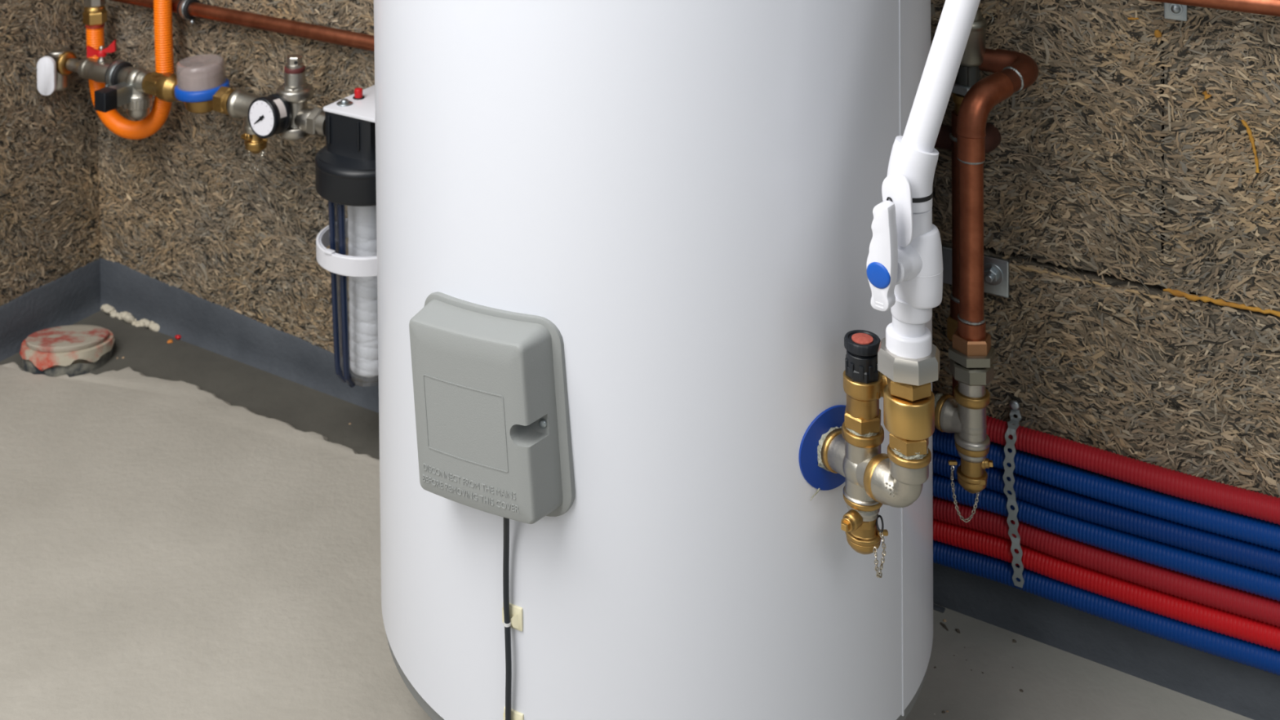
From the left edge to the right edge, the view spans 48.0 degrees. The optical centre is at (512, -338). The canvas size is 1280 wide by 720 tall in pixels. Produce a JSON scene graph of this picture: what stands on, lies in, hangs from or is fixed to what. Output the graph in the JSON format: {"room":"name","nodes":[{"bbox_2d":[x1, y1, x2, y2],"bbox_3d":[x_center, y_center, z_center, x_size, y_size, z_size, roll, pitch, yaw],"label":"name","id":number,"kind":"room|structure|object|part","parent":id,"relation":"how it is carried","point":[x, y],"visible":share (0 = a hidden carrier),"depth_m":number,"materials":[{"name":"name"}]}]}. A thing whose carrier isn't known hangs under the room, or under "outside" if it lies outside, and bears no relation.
{"room":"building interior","nodes":[
{"label":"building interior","id":0,"kind":"room"},
{"bbox_2d":[0,0,101,306],"bbox_3d":[-1.108,0.617,2.007,0.158,1.102,1.402,0,2,33],"label":"wall","id":1,"kind":"structure","parent":0,"point":[50,222],"depth_m":2.37,"materials":[{"name":"brown wood"}]},
{"bbox_2d":[0,257,101,361],"bbox_3d":[-1.045,1.087,1.981,0.036,0.084,1.200,0,2,33],"label":"baseboard","id":2,"kind":"structure","parent":1,"relation":"attached to","point":[69,299],"depth_m":2.38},
{"bbox_2d":[36,46,76,95],"bbox_3d":[-0.766,0.683,2.388,0.047,0.066,0.064,0,2,33],"label":"tap","id":3,"kind":"object","parent":1,"relation":"attached to","point":[52,73],"visible":0.92,"depth_m":2.37,"materials":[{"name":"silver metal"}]},
{"bbox_2d":[240,133,267,169],"bbox_3d":[-0.388,0.733,2.155,0.038,0.058,0.038,-1,1,0],"label":"drain cock","id":4,"kind":"object","parent":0,"point":[255,144],"visible":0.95,"depth_m":2.14,"materials":[{"name":"gold metal"}]},
{"bbox_2d":[226,88,262,134],"bbox_3d":[-0.387,0.678,2.155,0.083,0.056,0.043,0,2,33],"label":"pipe fitting","id":5,"kind":"object","parent":4,"relation":"attached to","point":[238,103],"visible":0.41,"depth_m":2.15,"materials":[{"name":"silver metal"}]},
{"bbox_3d":[-0.387,0.743,2.151,0.025,0.038,0.015,-1,1,0],"label":"chain","id":6,"kind":"part","parent":4,"relation":"part of","materials":[{"name":"silver metal"}]},
{"bbox_2d":[0,310,1253,719],"bbox_3d":[0.087,1.173,0.726,5.350,0.081,4.400,-1,1,0],"label":"floor","id":7,"kind":"structure","parent":0,"point":[188,531],"depth_m":1.76,"materials":[{"name":"concrete"}]},
{"bbox_2d":[19,324,115,377],"bbox_3d":[-0.718,1.096,2.304,0.147,0.050,0.147,-1,1,0],"label":"lid","id":8,"kind":"object","parent":7,"relation":"on","point":[71,350],"visible":0.98,"depth_m":2.26,"materials":[{"name":"white plastic"}]},
{"bbox_3d":[-0.718,1.086,2.303,0.129,0.030,0.129,-1,1,0],"label":"lid","id":9,"kind":"part","parent":8,"relation":"part of","materials":[{"name":"white plastic"}]},
{"bbox_2d":[100,303,159,331],"bbox_3d":[-0.650,1.113,2.424,0.146,0.021,0.027,0,2,33],"label":"bead","id":10,"kind":"object","parent":7,"relation":"on","point":[126,317],"visible":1,"depth_m":2.41},
{"bbox_2d":[174,334,181,339],"bbox_3d":[-0.553,1.112,2.357,0.012,0.005,0.009,-1,1,0],"label":"scrap","id":11,"kind":"object","parent":7,"relation":"on","point":[178,336],"visible":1,"depth_m":2.35,"materials":[{"name":"red plastic"}]},
{"bbox_2d":[373,0,936,719],"bbox_3d":[0.158,0.345,1.517,0.610,1.540,0.578,-1,1,0],"label":"water heater","id":12,"kind":"object","parent":7,"relation":"on","point":[688,191],"visible":0.7,"depth_m":1.25,"materials":[{"name":"white metal"}]},
{"bbox_2d":[408,291,575,524],"bbox_3d":[-0.027,0.667,1.276,0.163,0.182,0.052,0,2,35],"label":"terminal cover","id":13,"kind":"object","parent":12,"relation":"attached to","point":[491,397],"visible":1,"depth_m":1.25,"materials":[{"name":"grey plastic"}]},
{"bbox_3d":[-0.043,0.669,1.258,0.093,0.072,0.003,0,2,35],"label":"label frame","id":14,"kind":"part","parent":13,"relation":"part of","materials":[{"name":"grey plastic"}]},
{"bbox_2d":[502,516,511,719],"bbox_3d":[0.035,0.923,1.334,0.030,0.394,0.174,0,2,36],"label":"power cable","id":15,"kind":"object","parent":13,"relation":"hanging from","point":[506,521],"visible":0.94,"depth_m":1.27,"materials":[{"name":"black plastic"}]},
{"bbox_2d":[502,601,523,631],"bbox_3d":[-0.002,0.854,1.276,0.021,0.021,0.011,0,1,31],"label":"clip","id":16,"kind":"object","parent":12,"relation":"attached to","point":[516,612],"visible":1,"depth_m":1.27,"materials":[{"name":"beige plastic"}]},
{"bbox_2d":[502,706,524,719],"bbox_3d":[-0.001,0.950,1.279,0.021,0.021,0.010,0,1,31],"label":"clip","id":17,"kind":"object","parent":12,"relation":"attached to","point":[515,715],"visible":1,"depth_m":1.28,"materials":[{"name":"beige plastic"}]},
{"bbox_2d":[820,421,888,511],"bbox_3d":[0.302,0.694,1.239,0.037,0.064,0.068,-1,1,-28],"label":"cross","id":18,"kind":"object","parent":12,"relation":"attached to","point":[845,453],"visible":0.79,"depth_m":1.23,"materials":[{"name":"silver metal"}]},
{"bbox_2d":[846,503,879,521],"bbox_3d":[0.303,0.731,1.238,0.028,0.012,0.028,-1,1,0],"label":"pipe nipple","id":19,"kind":"object","parent":18,"relation":"attached to","point":[871,516],"visible":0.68,"depth_m":1.23,"materials":[{"name":"silver metal"}]},
{"bbox_2d":[840,509,888,577],"bbox_3d":[0.301,0.756,1.234,0.044,0.055,0.039,-1,1,0],"label":"drain cock","id":20,"kind":"object","parent":19,"relation":"attached to","point":[864,537],"visible":0.98,"depth_m":1.23,"materials":[{"name":"gold metal"}]},
{"bbox_3d":[0.303,0.739,1.226,0.008,0.011,0.002,-1,1,0],"label":"raised panel","id":21,"kind":"part","parent":20,"relation":"part of","materials":[{"name":"gold metal"}]},
{"bbox_3d":[0.313,0.764,1.223,0.011,0.038,0.006,-1,1,-22],"label":"chain","id":22,"kind":"part","parent":20,"relation":"part of","materials":[{"name":"silver metal"}]},
{"bbox_2d":[843,329,887,436],"bbox_3d":[0.310,0.625,1.237,0.051,0.083,0.033,-1,1,-14],"label":"valve","id":23,"kind":"object","parent":18,"relation":"attached to","point":[864,385],"visible":0.89,"depth_m":1.22,"materials":[{"name":"gold metal"}]},
{"bbox_3d":[0.302,0.608,1.235,0.029,0.027,0.029,-1,1,0],"label":"knob","id":24,"kind":"part","parent":23,"relation":"part of","materials":[{"name":"black plastic"}]},
{"bbox_2d":[879,372,887,397],"bbox_3d":[0.319,0.625,1.239,0.034,0.027,0.027,-1,1,-14],"label":"outlet","id":25,"kind":"object","parent":23,"relation":"attached to","point":[882,378],"depth_m":1.23,"materials":[{"name":"gold metal"}]},
{"bbox_2d":[871,444,931,507],"bbox_3d":[0.327,0.680,1.192,0.036,0.063,0.046,-1,1,-29],"label":"pipe elbow","id":26,"kind":"object","parent":18,"relation":"attached to","point":[898,480],"visible":0.91,"depth_m":1.18,"materials":[{"name":"silver metal"}]},
{"bbox_2d":[883,377,934,456],"bbox_3d":[0.329,0.618,1.186,0.041,0.066,0.041,-1,1,0],"label":"valve","id":27,"kind":"object","parent":26,"relation":"on","point":[908,410],"visible":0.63,"depth_m":1.17,"materials":[{"name":"gold metal"}]},
{"bbox_2d":[877,337,939,386],"bbox_3d":[0.328,0.578,1.185,0.048,0.020,0.048,-1,1,-24],"label":"nut","id":28,"kind":"object","parent":27,"relation":"attached to","point":[919,371],"visible":0.8,"depth_m":1.17,"materials":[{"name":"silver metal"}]},
{"bbox_2d":[885,315,931,359],"bbox_3d":[0.328,0.555,1.185,0.037,0.048,0.037,-1,1,0],"label":"adapter","id":29,"kind":"object","parent":28,"relation":"attached to","point":[903,340],"visible":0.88,"depth_m":1.17,"materials":[{"name":"white plastic"}]},
{"bbox_2d":[866,173,942,324],"bbox_3d":[0.321,0.479,1.171,0.044,0.126,0.078,1,2,41],"label":"valve","id":30,"kind":"object","parent":29,"relation":"attached to","point":[904,264],"visible":1,"depth_m":1.16,"materials":[{"name":"white plastic"}]},
{"bbox_3d":[0.297,0.477,1.151,0.023,0.087,0.013,1,2,43],"label":"lever","id":31,"kind":"part","parent":30,"relation":"part of","materials":[{"name":"white plastic"}]},
{"bbox_3d":[0.313,0.445,1.164,0.027,0.059,0.004,1,2,43],"label":"position plate","id":32,"kind":"part","parent":30,"relation":"part of","materials":[{"name":"white plastic"}]},
{"bbox_2d":[890,294,932,324],"bbox_3d":[0.330,0.533,1.185,0.033,0.018,0.033,-1,1,0],"label":"socket","id":33,"kind":"object","parent":30,"relation":"attached to","point":[907,308],"depth_m":1.17,"materials":[{"name":"white plastic"}]},
{"bbox_2d":[886,0,980,213],"bbox_3d":[0.372,0.278,1.179,0.128,0.339,0.038,-1,1,0],"label":"pipe","id":34,"kind":"object","parent":30,"relation":"attached to","point":[913,156],"visible":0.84,"depth_m":1.17,"materials":[{"name":"white plastic"}]},
{"bbox_2d":[886,135,938,213],"bbox_3d":[0.330,0.421,1.182,0.042,0.054,0.037,-1,1,0],"label":"socket","id":35,"kind":"object","parent":34,"relation":"attached to","point":[915,157],"depth_m":1.17,"materials":[{"name":"white plastic"}]},
{"bbox_2d":[933,603,945,613],"bbox_3d":[0.490,1.106,1.677,0.033,0.003,0.007,0,2,33],"label":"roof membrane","id":36,"kind":"object","parent":7,"relation":"on","point":[936,607],"visible":0.44,"depth_m":1.67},
{"bbox_2d":[939,622,948,631],"bbox_3d":[0.495,1.107,1.642,0.004,0.004,0.013,-1,1,-27],"label":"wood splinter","id":37,"kind":"object","parent":7,"relation":"on","point":[944,625],"visible":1,"depth_m":1.64,"materials":[{"name":"brown wood"}]},
{"bbox_2d":[96,0,1279,510],"bbox_3d":[0.576,0.605,1.710,3.604,1.102,0.158,0,2,33],"label":"wall","id":38,"kind":"structure","parent":0,"point":[1131,190],"depth_m":1.59,"materials":[{"name":"brown wood"}]},
{"bbox_2d":[94,59,133,112],"bbox_3d":[-0.635,0.674,2.286,0.060,0.055,0.100,0,1,32],"label":"valve","id":39,"kind":"object","parent":38,"relation":"attached to","point":[114,95],"visible":0.83,"depth_m":2.26,"materials":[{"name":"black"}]},
{"bbox_2d":[66,39,116,83],"bbox_3d":[-0.691,0.652,2.352,0.112,0.072,0.036,0,1,32],"label":"valve","id":40,"kind":"object","parent":39,"relation":"attached to","point":[91,68],"visible":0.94,"depth_m":2.34,"materials":[{"name":"silver metal"}]},
{"bbox_3d":[-0.674,0.643,2.341,0.014,0.026,0.014,-1,1,0],"label":"stem","id":41,"kind":"part","parent":40,"relation":"part of","materials":[{"name":"silver metal"}]},
{"bbox_3d":[-0.674,0.632,2.340,0.049,0.031,0.017,-1,1,0],"label":"butterfly handle","id":42,"kind":"part","parent":40,"relation":"part of","materials":[{"name":"red plastic"}]},
{"bbox_2d":[117,66,152,119],"bbox_3d":[-0.601,0.691,2.295,0.074,0.082,0.045,0,2,33],"label":"strainer","id":43,"kind":"object","parent":39,"relation":"attached to","point":[139,108],"visible":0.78,"depth_m":2.28,"materials":[{"name":"silver metal"}]},
{"bbox_2d":[126,107,150,119],"bbox_3d":[-0.602,0.722,2.296,0.036,0.020,0.036,-1,1,0],"label":"bowl","id":44,"kind":"object","parent":43,"relation":"on","point":[136,113],"depth_m":2.28,"materials":[{"name":"plastic"}]},
{"bbox_2d":[82,0,173,139],"bbox_3d":[-0.634,0.633,2.357,0.200,0.306,0.036,0,2,33],"label":"pipe","id":45,"kind":"object","parent":38,"relation":"attached to","point":[95,14],"visible":0.74,"depth_m":2.33,"materials":[{"name":"orange plastic"}]},
{"bbox_2d":[177,0,199,24],"bbox_3d":[-0.521,0.564,2.320,0.022,0.043,0.048,0,2,33],"label":"clamp","id":46,"kind":"object","parent":38,"relation":"attached to","point":[183,6],"visible":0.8,"depth_m":2.30,"materials":[{"name":"silver metal"}]},
{"bbox_2d":[142,53,235,115],"bbox_3d":[-0.505,0.655,2.224,0.188,0.081,0.084,0,1,22],"label":"meter","id":47,"kind":"object","parent":38,"relation":"attached to","point":[203,88],"visible":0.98,"depth_m":2.19,"materials":[{"name":"gold metal"}]},
{"bbox_2d":[178,63,223,90],"bbox_3d":[-0.483,0.643,2.215,0.068,0.028,0.067,-1,1,0],"label":"register","id":48,"kind":"object","parent":47,"relation":"attached to","point":[198,77],"depth_m":2.19,"materials":[{"name":"grey"}]},
{"bbox_2d":[176,53,226,88],"bbox_3d":[-0.483,0.635,2.215,0.076,0.042,0.075,-1,1,0],"label":"cup","id":49,"kind":"object","parent":47,"relation":"on","point":[200,75],"depth_m":2.20,"materials":[{"name":"white plastic"}]},
{"bbox_2d":[111,0,373,51],"bbox_3d":[-0.399,0.561,2.233,0.658,0.022,0.022,0,2,33],"label":"pipe","id":50,"kind":"object","parent":38,"relation":"attached to","point":[297,28],"visible":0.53,"depth_m":2.20,"materials":[{"name":"orange metal"}]},
{"bbox_2d":[314,84,378,387],"bbox_3d":[-0.199,0.813,2.038,0.148,0.404,0.172,0,1,31],"label":"water filter","id":51,"kind":"object","parent":38,"relation":"attached to","point":[345,167],"visible":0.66,"depth_m":2.00,"materials":[{"name":"white plastic"}]},
{"bbox_2d":[275,53,325,140],"bbox_3d":[-0.311,0.641,2.104,0.106,0.120,0.055,0,2,33],"label":"pressure reducer","id":52,"kind":"object","parent":51,"relation":"attached to","point":[305,122],"visible":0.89,"depth_m":2.09,"materials":[{"name":"silver metal"}]},
{"bbox_2d":[248,93,291,138],"bbox_3d":[-0.351,0.661,2.092,0.058,0.059,0.052,0,2,35],"label":"pressure gauge","id":53,"kind":"object","parent":52,"relation":"attached to","point":[269,115],"visible":1,"depth_m":2.07,"materials":[{"name":"black plastic"}]},
{"bbox_2d":[336,100,352,106],"bbox_3d":[-0.238,0.624,2.023,0.023,0.003,0.023,-1,1,0],"label":"screw","id":54,"kind":"object","parent":51,"relation":"in","point":[340,103],"depth_m":2.02,"materials":[{"name":"silver metal"}]},
{"bbox_3d":[-0.188,0.627,2.039,0.104,0.005,0.136,0,2,33],"label":"bracket plate","id":55,"kind":"part","parent":51,"relation":"part of","materials":[{"name":"white plastic"}]},
{"bbox_2d":[328,200,378,387],"bbox_3d":[-0.204,0.878,2.030,0.113,0.274,0.113,-1,1,0],"label":"bowl","id":56,"kind":"object","parent":51,"relation":"on","point":[359,348],"depth_m":2.00,"materials":[{"name":"blue"}]},
{"bbox_2d":[100,257,1279,719],"bbox_3d":[0.661,1.064,1.586,3.281,0.112,0.036,0,2,33],"label":"baseboard","id":57,"kind":"structure","parent":38,"relation":"attached to","point":[1253,693],"depth_m":1.66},
{"bbox_2d":[934,122,1001,153],"bbox_3d":[0.499,0.544,1.645,0.112,0.032,0.046,0,2,34],"label":"stub","id":58,"kind":"object","parent":38,"relation":"attached to","point":[993,138],"visible":0.14,"depth_m":1.63,"materials":[{"name":"brown"}]},
{"bbox_2d":[942,244,1009,297],"bbox_3d":[0.526,0.702,1.643,0.082,0.043,0.022,0,2,33],"label":"mounting plate","id":59,"kind":"object","parent":38,"relation":"attached to","point":[996,269],"visible":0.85,"depth_m":1.63,"materials":[{"name":"silver metal"}]},
{"bbox_2d":[983,262,1003,285],"bbox_3d":[0.547,0.700,1.634,0.025,0.025,0.002,0,2,33],"label":"washer","id":60,"kind":"object","parent":59,"relation":"in","point":[993,272],"depth_m":1.63,"materials":[{"name":"silver metal"}]},
{"bbox_2d":[1002,400,1024,587],"bbox_3d":[0.571,0.937,1.618,0.023,0.196,0.043,0,2,33],"label":"strap","id":61,"kind":"object","parent":38,"relation":"attached to","point":[1014,405],"visible":1,"depth_m":1.60,"materials":[{"name":"silver metal"}]},
{"bbox_2d":[932,472,1279,601],"bbox_3d":[0.623,0.953,1.579,0.638,0.038,0.026,0,2,33],"label":"corrugated hose","id":62,"kind":"object","parent":61,"relation":"attached to","point":[1241,577],"visible":0.6,"depth_m":1.54,"materials":[{"name":"blue plastic"}]},
{"bbox_2d":[932,449,1279,576],"bbox_3d":[0.622,0.926,1.578,0.637,0.035,0.025,0,2,33],"label":"corrugated hose","id":63,"kind":"object","parent":61,"relation":"attached to","point":[1257,557],"visible":0.67,"depth_m":1.54,"materials":[{"name":"blue plastic"}]},
{"bbox_2d":[932,426,1279,551],"bbox_3d":[0.622,0.899,1.577,0.637,0.035,0.026,0,2,33],"label":"corrugated hose","id":64,"kind":"object","parent":61,"relation":"attached to","point":[1264,533],"visible":0.61,"depth_m":1.54,"materials":[{"name":"blue plastic"}]},
{"bbox_2d":[933,539,1279,675],"bbox_3d":[0.623,1.032,1.581,0.638,0.040,0.025,0,2,33],"label":"corrugated hose","id":65,"kind":"object","parent":61,"relation":"attached to","point":[1236,650],"visible":0.63,"depth_m":1.55,"materials":[{"name":"blue plastic"}]},
{"bbox_2d":[933,518,1279,651],"bbox_3d":[0.623,1.005,1.580,0.638,0.038,0.026,0,2,33],"label":"corrugated hose","id":66,"kind":"object","parent":61,"relation":"attached to","point":[1218,620],"visible":0.6,"depth_m":1.55,"materials":[{"name":"red plastic"}]},
{"bbox_2d":[933,495,1279,626],"bbox_3d":[0.623,0.981,1.579,0.638,0.039,0.026,0,2,33],"label":"corrugated hose","id":67,"kind":"object","parent":61,"relation":"attached to","point":[1232,600],"visible":0.65,"depth_m":1.55,"materials":[{"name":"red plastic"}]},
{"bbox_2d":[986,415,1279,524],"bbox_3d":[0.622,0.870,1.577,0.637,0.034,0.025,0,2,33],"label":"corrugated hose","id":68,"kind":"object","parent":61,"relation":"attached to","point":[1261,506],"visible":0.56,"depth_m":1.53,"materials":[{"name":"red plastic"}]},
{"bbox_2d":[1164,2,1186,21],"bbox_3d":[0.707,0.367,1.526,0.022,0.031,0.009,0,2,33],"label":"wall bracket","id":69,"kind":"object","parent":38,"relation":"attached to","point":[1171,11],"visible":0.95,"depth_m":1.53,"materials":[{"name":"silver metal"}]},
{"bbox_2d":[1168,3,1182,15],"bbox_3d":[0.708,0.370,1.527,0.014,0.014,0.002,0,2,33],"label":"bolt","id":70,"kind":"object","parent":69,"relation":"in","point":[1174,9],"depth_m":1.52,"materials":[{"name":"silver metal"}]},
{"bbox_2d":[1146,0,1279,17],"bbox_3d":[0.745,0.345,1.454,0.212,0.022,0.022,0,2,33],"label":"pipe","id":71,"kind":"object","parent":38,"relation":"attached to","point":[1268,7],"visible":1,"depth_m":1.45,"materials":[{"name":"orange metal"}]},
{"bbox_2d":[947,457,993,522],"bbox_3d":[0.483,0.871,1.513,0.046,0.066,0.031,-1,1,0],"label":"drain cock","id":72,"kind":"object","parent":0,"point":[972,477],"visible":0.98,"depth_m":1.50,"materials":[{"name":"gold metal"}]},
{"bbox_3d":[0.476,0.876,1.506,0.031,0.057,0.009,-1,1,0],"label":"chain","id":73,"kind":"part","parent":72,"relation":"part of","materials":[{"name":"silver metal"}]},
{"bbox_2d":[957,450,986,463],"bbox_3d":[0.486,0.836,1.512,0.030,0.009,0.030,-1,1,0],"label":"pipe nipple","id":74,"kind":"object","parent":72,"relation":"on","point":[971,460],"visible":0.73,"depth_m":1.50,"materials":[{"name":"silver metal"}]},
{"bbox_2d":[934,384,990,457],"bbox_3d":[0.477,0.801,1.521,0.038,0.063,0.061,-2,2,-42],"label":"pipe tee","id":75,"kind":"object","parent":74,"relation":"on","point":[961,415],"visible":0.93,"depth_m":1.50,"materials":[{"name":"silver metal"}]},
{"bbox_2d":[948,342,995,397],"bbox_3d":[0.485,0.748,1.510,0.049,0.049,0.043,-1,1,0],"label":"pipe union","id":76,"kind":"object","parent":75,"relation":"attached to","point":[972,373],"visible":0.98,"depth_m":1.50,"materials":[{"name":"silver metal"}]},
{"bbox_2d":[952,48,1038,355],"bbox_3d":[0.501,0.579,1.553,0.116,0.295,0.140,0,1,32],"label":"copper pipe","id":77,"kind":"object","parent":76,"relation":"attached to","point":[1014,71],"visible":1,"depth_m":1.50,"materials":[{"name":"brown metal"}]},
{"bbox_2d":[946,7,993,397],"bbox_3d":[0.512,0.623,1.604,0.047,0.477,0.043,1,2,44],"label":"copper riser","id":78,"kind":"object","parent":77,"relation":"attached to","point":[968,74],"visible":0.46,"depth_m":1.60,"materials":[{"name":"brown metal"}]},
{"bbox_2d":[952,93,964,115],"bbox_3d":[0.510,0.495,1.603,0.033,0.024,0.033,-1,1,0],"label":"socket","id":79,"kind":"object","parent":78,"relation":"attached to","point":[957,98],"depth_m":1.60,"materials":[{"name":"gold metal"}]}
]}

